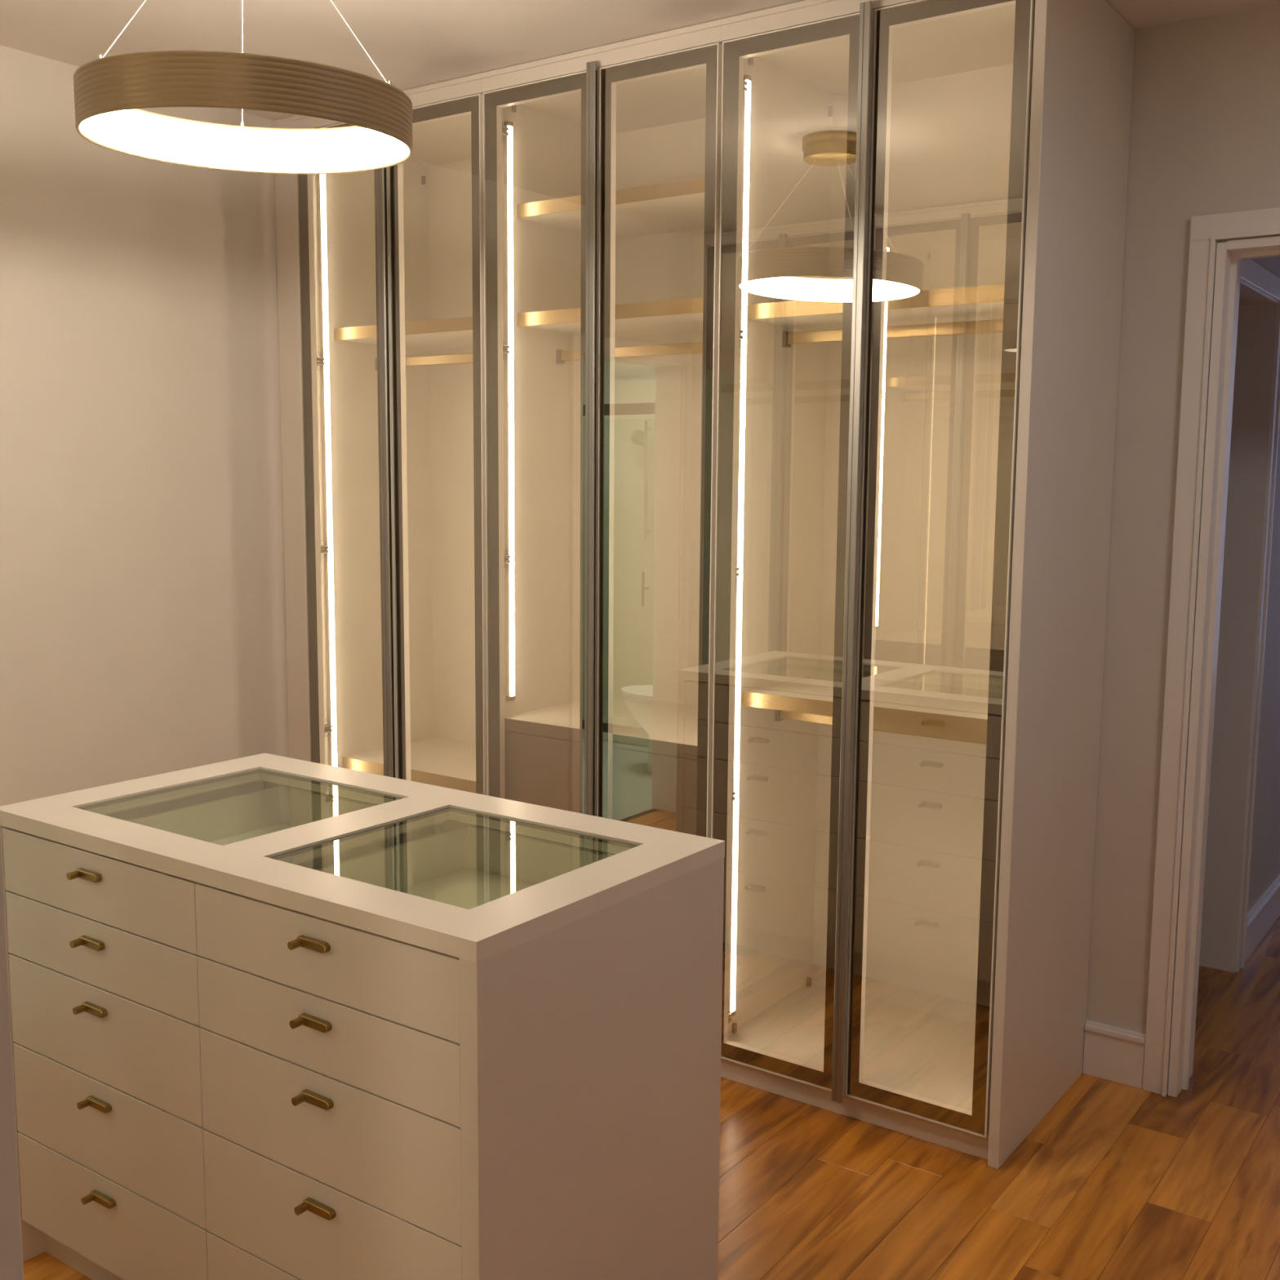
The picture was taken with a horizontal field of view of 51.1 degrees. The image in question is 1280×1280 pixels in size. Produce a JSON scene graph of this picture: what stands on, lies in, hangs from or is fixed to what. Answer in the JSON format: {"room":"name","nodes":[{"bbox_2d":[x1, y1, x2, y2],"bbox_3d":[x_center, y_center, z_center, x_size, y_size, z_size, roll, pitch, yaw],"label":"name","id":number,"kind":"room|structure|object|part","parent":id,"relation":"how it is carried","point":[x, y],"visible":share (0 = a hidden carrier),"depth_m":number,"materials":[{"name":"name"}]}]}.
{"room":"walk-in closet","nodes":[
{"label":"walk-in closet","id":0,"kind":"room"},
{"bbox_2d":[0,44,288,806],"bbox_3d":[-2.208,-0.142,3.031,0.130,2.700,5.001,5,8,35],"label":"wall","id":1,"kind":"structure","parent":0,"point":[143,609],"depth_m":3.89,"materials":[{"name":"paint"}]},
{"bbox_2d":[0,0,1279,119],"bbox_3d":[0.822,-1.491,2.927,5.020,0.050,9.000,5,8,35],"label":"ceiling","id":2,"kind":"structure","parent":0,"point":[412,43],"depth_m":3.32,"materials":[{"name":"paint"}]},
{"bbox_2d":[73,0,413,173],"bbox_3d":[-0.737,-1.175,2.503,0.611,0.499,0.611,5,8,35],"label":"ring pendant light","id":3,"kind":"object","parent":2,"relation":"hanging from","point":[110,91],"visible":1,"depth_m":2.37,"materials":[{"name":"brown metal"}]},
{"bbox_2d":[80,110,408,172],"bbox_3d":[-0.738,-0.980,2.527,0.592,0.076,0.592,7,11,35],"label":"diffuser","id":4,"kind":"object","parent":3,"relation":"attached to","point":[377,139],"depth_m":2.75,"materials":[{"name":"white plastic"}]},
{"bbox_2d":[22,915,1279,1279],"bbox_3d":[0.984,1.214,3.514,5.020,0.060,9.630,5,8,35],"label":"floor","id":5,"kind":"structure","parent":0,"point":[1116,1180],"depth_m":3.04,"materials":[{"name":"brown wood"}]},
{"bbox_2d":[0,822,23,1279],"bbox_3d":[-0.960,0.125,0.922,0.860,2.698,0.644,5,8,35],"label":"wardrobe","id":6,"kind":"object","parent":5,"relation":"on","point":[11,1239],"visible":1,"depth_m":0.94,"materials":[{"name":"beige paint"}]},
{"bbox_2d":[0,752,724,1279],"bbox_3d":[-0.561,0.813,2.574,1.274,0.940,0.716,5,8,35],"label":"base cabinet","id":7,"kind":"object","parent":5,"relation":"on","point":[273,1017],"visible":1,"depth_m":2.27,"materials":[{"name":"beige paint"}]},
{"bbox_3d":[-1.008,0.430,2.426,0.066,0.015,0.030,5,8,35],"label":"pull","id":8,"kind":"part","parent":7,"relation":"part of","materials":[{"name":"gold metal"}]},
{"bbox_3d":[-1.009,0.557,2.442,0.066,0.015,0.030,5,8,35],"label":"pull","id":9,"kind":"part","parent":7,"relation":"part of","materials":[{"name":"gold metal"}]},
{"bbox_3d":[-1.010,0.683,2.457,0.066,0.015,0.030,5,8,35],"label":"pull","id":10,"kind":"part","parent":7,"relation":"part of","materials":[{"name":"gold metal"}]},
{"bbox_3d":[-1.011,0.865,2.479,0.066,0.015,0.030,5,8,35],"label":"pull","id":11,"kind":"part","parent":7,"relation":"part of","materials":[{"name":"gold metal"}]},
{"bbox_3d":[-1.013,1.051,2.502,0.066,0.015,0.030,5,8,35],"label":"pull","id":12,"kind":"part","parent":7,"relation":"part of","materials":[{"name":"gold metal"}]},
{"bbox_3d":[-0.994,0.450,2.449,0.602,0.125,0.019,5,8,35],"label":"drawer","id":13,"kind":"part","parent":7,"relation":"part of","materials":[{"name":"beige paint"}]},
{"bbox_3d":[-0.995,0.577,2.464,0.602,0.124,0.019,5,8,35],"label":"drawer","id":14,"kind":"part","parent":7,"relation":"part of","materials":[{"name":"beige paint"}]},
{"bbox_3d":[-0.996,0.731,2.483,0.602,0.180,0.019,5,8,35],"label":"drawer","id":15,"kind":"part","parent":7,"relation":"part of","materials":[{"name":"beige paint"}]},
{"bbox_3d":[-0.998,0.915,2.505,0.602,0.184,0.019,5,8,35],"label":"drawer","id":16,"kind":"part","parent":7,"relation":"part of","materials":[{"name":"beige paint"}]},
{"bbox_3d":[-0.999,1.102,2.528,0.602,0.187,0.019,5,8,35],"label":"drawer","id":17,"kind":"part","parent":7,"relation":"part of","materials":[{"name":"beige paint"}]},
{"bbox_3d":[-1.069,0.780,2.934,0.027,0.910,0.660,5,8,35],"label":"panel","id":18,"kind":"part","parent":7,"relation":"part of","materials":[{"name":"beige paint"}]},
{"bbox_3d":[-0.795,0.331,2.684,0.462,0.007,0.452,5,8,35],"label":"glass lid","id":19,"kind":"part","parent":7,"relation":"part of","materials":[{"name":"clear glass"}]},
{"bbox_3d":[-0.505,1.148,2.179,0.607,0.187,0.019,5,8,35],"label":"drawer","id":20,"kind":"part","parent":7,"relation":"part of","materials":[{"name":"beige paint"}]},
{"bbox_3d":[-0.514,0.476,2.077,0.066,0.015,0.030,5,8,35],"label":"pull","id":21,"kind":"part","parent":7,"relation":"part of","materials":[{"name":"gold metal"}]},
{"bbox_3d":[-0.515,0.603,2.093,0.066,0.015,0.030,5,8,35],"label":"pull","id":22,"kind":"part","parent":7,"relation":"part of","materials":[{"name":"gold metal"}]},
{"bbox_3d":[-0.516,0.729,2.108,0.066,0.015,0.030,5,8,35],"label":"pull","id":23,"kind":"part","parent":7,"relation":"part of","materials":[{"name":"gold metal"}]},
{"bbox_3d":[-0.517,0.911,2.130,0.066,0.015,0.030,5,8,35],"label":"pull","id":24,"kind":"part","parent":7,"relation":"part of","materials":[{"name":"gold metal"}]},
{"bbox_3d":[-0.500,0.496,2.100,0.607,0.125,0.019,5,8,35],"label":"drawer","id":25,"kind":"part","parent":7,"relation":"part of","materials":[{"name":"beige paint"}]},
{"bbox_3d":[-0.501,0.623,2.115,0.607,0.124,0.019,5,8,35],"label":"drawer","id":26,"kind":"part","parent":7,"relation":"part of","materials":[{"name":"beige paint"}]},
{"bbox_3d":[-0.502,0.777,2.134,0.607,0.180,0.019,5,8,35],"label":"drawer","id":27,"kind":"part","parent":7,"relation":"part of","materials":[{"name":"beige paint"}]},
{"bbox_3d":[-0.504,0.961,2.156,0.607,0.184,0.019,5,8,35],"label":"drawer","id":28,"kind":"part","parent":7,"relation":"part of","materials":[{"name":"beige paint"}]},
{"bbox_2d":[0,752,724,963],"bbox_3d":[-0.557,0.361,2.519,1.274,0.030,0.662,5,8,35],"label":"countertop","id":29,"kind":"structure","parent":7,"relation":"on","point":[246,868],"depth_m":2.36,"materials":[{"name":"beige paint"}]},
{"bbox_2d":[126,785,442,869],"bbox_3d":[-0.795,0.429,2.697,0.514,0.095,0.602,5,8,35],"label":"display tray","id":30,"kind":"object","parent":29,"relation":"on","point":[250,815],"depth_m":2.95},
{"bbox_2d":[315,824,613,909],"bbox_3d":[-0.319,0.473,2.361,0.521,0.095,0.602,5,8,35],"label":"display tray","id":31,"kind":"object","parent":29,"relation":"on","point":[465,866],"depth_m":2.63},
{"bbox_3d":[-0.056,0.875,2.219,0.034,0.910,0.660,5,8,35],"label":"panel","id":32,"kind":"part","parent":7,"relation":"part of","materials":[{"name":"beige paint"}]},
{"bbox_2d":[273,73,487,795],"bbox_3d":[-0.635,-0.290,4.355,0.882,2.699,0.644,5,8,35],"label":"wardrobe","id":33,"kind":"object","parent":5,"relation":"on","point":[380,272],"visible":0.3,"depth_m":4.38,"materials":[{"name":"beige paint"}]},
{"bbox_3d":[-0.909,-0.280,4.201,0.400,2.577,0.028,5,8,35],"label":"door","id":34,"kind":"part","parent":33,"relation":"part of","materials":[{"name":"clear glass"}]},
{"bbox_3d":[-0.892,-0.298,4.572,0.009,2.660,0.592,5,8,35],"label":"panel","id":35,"kind":"part","parent":33,"relation":"part of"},
{"bbox_2d":[342,329,472,351],"bbox_3d":[-0.553,-0.982,4.291,0.762,0.036,0.433,5,8,35],"label":"shelf","id":36,"kind":"object","parent":33,"relation":"attached to","point":[364,340],"depth_m":4.32,"materials":[{"name":"beige wood"}]},
{"bbox_2d":[344,737,475,781],"bbox_3d":[-0.564,0.421,4.462,0.762,0.036,0.433,5,8,35],"label":"shelf","id":37,"kind":"object","parent":33,"relation":"attached to","point":[432,758],"depth_m":4.49,"materials":[{"name":"white wood"}]},
{"bbox_3d":[-0.594,-0.251,3.978,0.363,2.577,0.028,5,8,35],"label":"door","id":38,"kind":"part","parent":33,"relation":"part of","materials":[{"name":"clear glass"}]},
{"bbox_3d":[-0.582,-1.586,4.170,0.762,0.018,0.549,5,8,35],"label":"panel","id":39,"kind":"part","parent":33,"relation":"part of","materials":[{"name":"beige wood"}]},
{"bbox_3d":[-0.570,-0.900,4.278,0.738,0.030,0.016,5,8,35],"label":"hanging rail","id":40,"kind":"part","parent":33,"relation":"part of","materials":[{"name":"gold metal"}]},
{"bbox_3d":[-0.428,-0.326,4.555,0.762,2.594,0.015,5,8,35],"label":"panel","id":41,"kind":"part","parent":33,"relation":"part of","materials":[{"name":"beige wood"}]},
{"bbox_2d":[480,19,722,838],"bbox_3d":[0.042,-0.226,3.877,0.780,2.698,0.644,5,8,35],"label":"wardrobe","id":42,"kind":"object","parent":5,"relation":"on","point":[602,165],"visible":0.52,"depth_m":3.88,"materials":[{"name":"beige paint"}]},
{"bbox_3d":[-0.257,-0.239,4.123,0.009,2.660,0.592,5,8,35],"label":"panel","id":43,"kind":"part","parent":42,"relation":"part of","materials":[{"name":"beige wood"}]},
{"bbox_3d":[-0.273,-0.221,3.752,0.400,2.577,0.028,5,8,35],"label":"door","id":44,"kind":"part","parent":42,"relation":"part of","materials":[{"name":"clear glass"}]},
{"bbox_3d":[-0.102,0.477,3.767,0.758,0.366,0.018,5,8,35],"label":"drawer","id":45,"kind":"part","parent":42,"relation":"part of","materials":[{"name":"beige paint"}]},
{"bbox_2d":[520,192,704,239],"bbox_3d":[0.085,-1.226,3.806,0.762,0.036,0.433,5,8,35],"label":"shelf","id":46,"kind":"object","parent":42,"relation":"attached to","point":[638,215],"depth_m":3.82,"materials":[{"name":"beige wood"}]},
{"bbox_2d":[523,312,702,338],"bbox_3d":[0.082,-0.922,3.843,0.762,0.036,0.433,5,8,35],"label":"shelf","id":47,"kind":"object","parent":42,"relation":"attached to","point":[550,325],"depth_m":3.86,"materials":[{"name":"beige wood"}]},
{"bbox_3d":[0.053,-1.527,3.722,0.762,0.018,0.549,5,8,35],"label":"panel","id":48,"kind":"part","parent":42,"relation":"part of","materials":[{"name":"beige wood"}]},
{"bbox_3d":[0.065,-0.831,3.831,0.738,0.030,0.016,5,8,35],"label":"hanging rail","id":49,"kind":"part","parent":42,"relation":"part of","materials":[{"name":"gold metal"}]},
{"bbox_3d":[0.207,-0.267,4.106,0.762,2.594,0.015,5,8,35],"label":"panel","id":50,"kind":"part","parent":42,"relation":"part of","materials":[{"name":"beige wood"}]},
{"bbox_3d":[0.042,-0.192,3.530,0.363,2.577,0.028,5,8,35],"label":"door","id":51,"kind":"part","parent":42,"relation":"part of","materials":[{"name":"clear glass"}]},
{"bbox_2d":[711,0,1135,1168],"bbox_3d":[0.693,-0.167,3.429,0.806,2.698,0.663,5,8,35],"label":"wardrobe","id":52,"kind":"object","parent":5,"relation":"on","point":[923,202],"visible":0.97,"depth_m":3.43,"materials":[{"name":"beige paint"}]},
{"bbox_3d":[0.378,-0.180,3.674,0.009,2.660,0.592,5,8,35],"label":"panel","id":53,"kind":"part","parent":52,"relation":"part of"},
{"bbox_3d":[0.362,-0.162,3.303,0.400,2.577,0.028,5,8,35],"label":"door","id":54,"kind":"part","parent":52,"relation":"part of","materials":[{"name":"clear glass"}]},
{"bbox_3d":[0.669,1.098,3.585,0.762,0.018,0.549,5,8,35],"label":"panel","id":55,"kind":"part","parent":52,"relation":"part of","materials":[{"name":"white wood"}]},
{"bbox_2d":[745,673,988,719],"bbox_3d":[0.710,0.164,3.519,0.762,0.036,0.433,5,8,35],"label":"shelf","id":56,"kind":"object","parent":52,"relation":"attached to","point":[896,696],"depth_m":3.52,"materials":[{"name":"white wood"}]},
{"bbox_2d":[751,301,1004,331],"bbox_3d":[0.717,-0.836,3.398,0.762,0.036,0.433,5,8,35],"label":"shelf","id":57,"kind":"object","parent":52,"relation":"attached to","point":[784,316],"depth_m":3.37,"materials":[{"name":"beige wood"}]},
{"bbox_3d":[0.693,0.231,3.504,0.738,0.030,0.016,5,8,35],"label":"hanging rail","id":58,"kind":"part","parent":52,"relation":"part of","materials":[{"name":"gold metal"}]},
{"bbox_3d":[0.689,-1.468,3.273,0.762,0.018,0.549,5,8,35],"label":"panel","id":59,"kind":"part","parent":52,"relation":"part of","materials":[{"name":"beige wood"}]},
{"bbox_3d":[0.700,-0.781,3.381,0.738,0.030,0.016,5,8,35],"label":"hanging rail","id":60,"kind":"part","parent":52,"relation":"part of","materials":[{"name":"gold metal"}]},
{"bbox_3d":[0.842,-0.207,3.658,0.762,2.594,0.015,5,8,35],"label":"panel","id":61,"kind":"part","parent":52,"relation":"part of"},
{"bbox_3d":[0.677,-0.132,3.081,0.363,2.577,0.028,5,8,35],"label":"door","id":62,"kind":"part","parent":52,"relation":"part of","materials":[{"name":"clear glass"}]},
{"bbox_3d":[1.018,-0.139,3.215,0.026,2.698,0.639,5,8,35],"label":"panel","id":63,"kind":"part","parent":52,"relation":"part of","materials":[{"name":"beige paint"}]},
{"bbox_2d":[1085,3,1279,1033],"bbox_3d":[1.179,-0.183,3.588,5.000,2.700,0.156,5,8,35],"label":"wall","id":64,"kind":"structure","parent":0,"point":[1205,135],"depth_m":3.36,"materials":[{"name":"paint"}]},
{"bbox_2d":[1082,1019,1145,1088],"bbox_3d":[1.264,1.105,3.567,0.157,0.148,0.020,5,8,35],"label":"baseboard","id":65,"kind":"structure","parent":64,"relation":"attached to","point":[1115,1054],"depth_m":3.56,"materials":[{"name":"white paint"}]},
{"bbox_2d":[1142,207,1279,1097],"bbox_3d":[1.776,0.106,3.181,0.967,2.233,0.188,5,8,35],"label":"door frame","id":66,"kind":"structure","parent":64,"relation":"in","point":[1214,268],"depth_m":3.36,"materials":[{"name":"white paint"}]},
{"bbox_2d":[1247,256,1279,913],"bbox_3d":[2.484,-0.354,5.078,0.140,2.700,3.803,5,8,35],"label":"wall","id":67,"kind":"structure","parent":0,"point":[1265,858],"depth_m":4.56,"materials":[{"name":"paint"}]},
{"bbox_2d":[1199,258,1279,973],"bbox_3d":[1.664,0.023,3.951,0.167,2.210,0.940,5,8,35],"label":"door","id":68,"kind":"structure","parent":67,"relation":"in","point":[1255,416],"depth_m":4.26,"materials":[{"name":"white paint"}]},
{"bbox_3d":[1.723,0.029,3.910,0.022,2.210,0.940,5,8,35],"label":"casing","id":69,"kind":"part","parent":68,"relation":"part of","materials":[{"name":"white paint"}]},
{"bbox_2d":[1244,874,1279,962],"bbox_3d":[2.787,0.879,5.529,0.022,0.148,2.754,5,8,35],"label":"baseboard","id":70,"kind":"structure","parent":67,"relation":"attached to","point":[1263,915],"depth_m":4.67,"materials":[{"name":"white paint"}]}
]}

